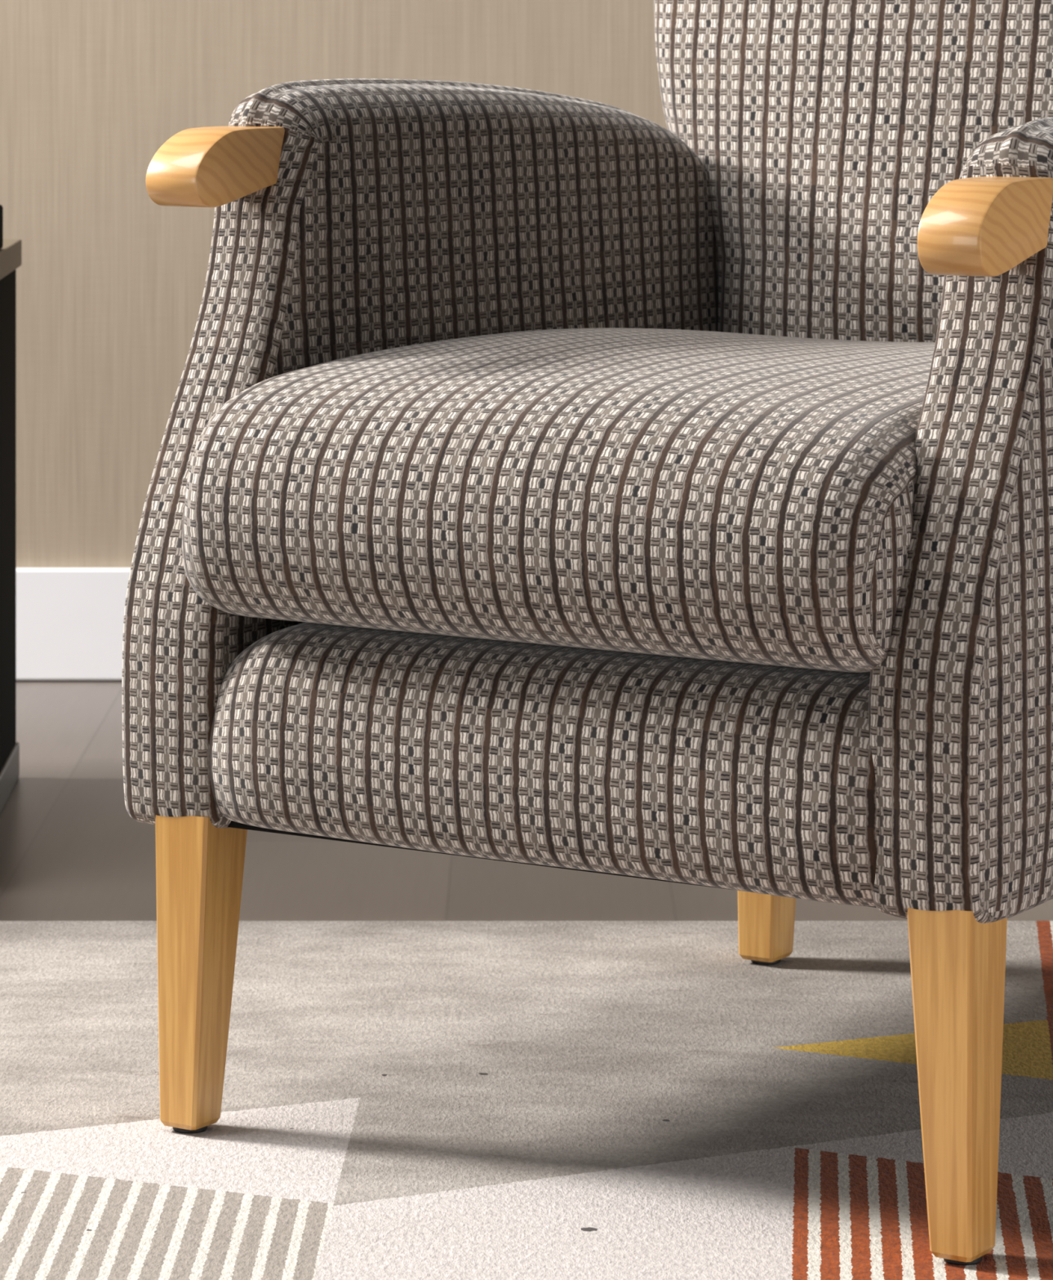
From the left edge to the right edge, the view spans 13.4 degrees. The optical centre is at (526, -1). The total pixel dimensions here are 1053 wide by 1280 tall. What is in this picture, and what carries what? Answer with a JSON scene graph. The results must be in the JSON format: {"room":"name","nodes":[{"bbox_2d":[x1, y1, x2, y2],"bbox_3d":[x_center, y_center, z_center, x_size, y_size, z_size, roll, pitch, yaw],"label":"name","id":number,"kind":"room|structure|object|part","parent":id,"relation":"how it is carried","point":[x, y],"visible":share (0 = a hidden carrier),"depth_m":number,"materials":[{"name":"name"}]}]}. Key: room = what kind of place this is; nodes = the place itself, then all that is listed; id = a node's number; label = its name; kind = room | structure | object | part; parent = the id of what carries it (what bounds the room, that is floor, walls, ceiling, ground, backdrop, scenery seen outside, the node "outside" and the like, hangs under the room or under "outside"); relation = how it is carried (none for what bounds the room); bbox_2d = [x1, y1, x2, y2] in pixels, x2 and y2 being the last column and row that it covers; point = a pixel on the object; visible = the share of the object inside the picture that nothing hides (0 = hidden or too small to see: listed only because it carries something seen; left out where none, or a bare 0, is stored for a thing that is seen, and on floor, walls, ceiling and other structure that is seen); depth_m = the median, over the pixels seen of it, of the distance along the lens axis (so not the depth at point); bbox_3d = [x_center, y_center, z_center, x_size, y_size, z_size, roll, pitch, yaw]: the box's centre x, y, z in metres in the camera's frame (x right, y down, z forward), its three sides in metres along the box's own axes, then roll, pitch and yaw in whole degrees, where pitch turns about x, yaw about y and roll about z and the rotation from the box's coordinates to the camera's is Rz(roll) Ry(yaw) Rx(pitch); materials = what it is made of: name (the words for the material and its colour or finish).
{"room":"living room","nodes":[
{"label":"living room","id":0,"kind":"room"},
{"bbox_2d":[0,0,667,568],"bbox_3d":[0.000,-0.565,5.055,8.400,2.750,0.100,0,0,0],"label":"wall","id":1,"kind":"structure","parent":0,"point":[111,279],"depth_m":5.01,"materials":[{"name":"paper"}]},
{"bbox_2d":[16,568,130,680],"bbox_3d":[0.000,0.696,4.998,8.400,0.124,0.014,0,0,0],"label":"baseboard","id":2,"kind":"structure","parent":1,"relation":"attached to","point":[69,621],"depth_m":4.99,"materials":[{"name":"white wood"}]},
{"bbox_2d":[0,680,1052,920],"bbox_3d":[0.000,0.785,1.752,8.400,0.050,6.505,0,0,0],"label":"floor","id":3,"kind":"structure","parent":0,"point":[71,848],"depth_m":3.90,"materials":[{"name":"grey tile"}]},
{"bbox_2d":[0,239,22,813],"bbox_3d":[-0.961,0.497,4.059,0.952,0.526,0.622,0,0,-2],"label":"base cabinet","id":4,"kind":"object","parent":3,"relation":"on","point":[11,254],"visible":1,"depth_m":4.27,"materials":[{"name":"black paint"}]},
{"bbox_2d":[0,204,3,248],"bbox_3d":[-0.641,0.213,4.100,0.300,0.042,0.220,0,0,0],"label":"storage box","id":5,"kind":"object","parent":4,"relation":"on","point":[1,206],"visible":1,"depth_m":4.20,"materials":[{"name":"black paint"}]},
{"bbox_3d":[-0.501,0.492,4.078,0.021,0.465,0.596,0,0,-2],"label":"panel","id":6,"kind":"part","parent":4,"relation":"part of","materials":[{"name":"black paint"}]},
{"bbox_2d":[0,920,1052,1279],"bbox_3d":[0.150,0.755,2.776,2.300,0.010,1.753,0,0,0],"label":"rug","id":7,"kind":"object","parent":3,"relation":"on","point":[402,1100],"visible":1,"depth_m":3.04,"materials":[{"name":"grey carpet"}]},
{"bbox_2d":[122,0,1052,1265],"bbox_3d":[0.222,0.213,3.166,0.698,1.073,0.920,0,0,33],"label":"armchair","id":8,"kind":"object","parent":7,"relation":"on","point":[540,478],"visible":1,"depth_m":2.85,"materials":[{"name":"fabric"}]},
{"bbox_3d":[-0.216,0.642,2.981,0.044,0.208,0.050,0,0,33],"label":"leg","id":9,"kind":"part","parent":8,"relation":"part of","materials":[{"name":"brown wood"}]},
{"bbox_3d":[-0.205,0.112,3.029,0.043,0.052,0.118,0,0,33],"label":"arm","id":10,"kind":"part","parent":8,"relation":"part of","materials":[{"name":"brown wood"}]},
{"bbox_3d":[-0.054,0.304,3.255,0.095,0.498,0.697,0,0,33],"label":"arm","id":11,"kind":"part","parent":8,"relation":"part of","materials":[{"name":"fabric"}]},
{"bbox_3d":[0.042,0.479,2.874,0.505,0.137,0.176,0,0,33],"label":"rail","id":12,"kind":"part","parent":8,"relation":"part of","materials":[{"name":"fabric"}]},
{"bbox_2d":[182,328,935,672],"bbox_3d":[0.153,0.320,3.049,0.515,0.178,0.648,0,0,33],"label":"seat cushion","id":13,"kind":"object","parent":8,"relation":"on","point":[469,500],"depth_m":2.80,"materials":[{"name":"fabric"}]},
{"bbox_3d":[0.192,0.642,3.499,0.040,0.208,0.052,0,0,33],"label":"leg","id":14,"kind":"part","parent":8,"relation":"part of","materials":[{"name":"brown wood"}]},
{"bbox_3d":[0.394,0.021,3.433,0.698,0.688,0.283,0,0,33],"label":"backrest","id":15,"kind":"part","parent":8,"relation":"part of","materials":[{"name":"fabric"}]},
{"bbox_3d":[0.257,0.642,2.677,0.044,0.208,0.051,0,0,33],"label":"leg","id":16,"kind":"part","parent":8,"relation":"part of","materials":[{"name":"brown wood"}]},
{"bbox_3d":[0.419,0.313,2.951,0.094,0.481,0.697,0,0,33],"label":"arm","id":17,"kind":"part","parent":8,"relation":"part of","materials":[{"name":"fabric"}]},
{"bbox_3d":[0.282,0.137,2.715,0.043,0.057,0.118,0,0,33],"label":"arm","id":18,"kind":"part","parent":8,"relation":"part of","materials":[{"name":"brown wood"}]}
]}

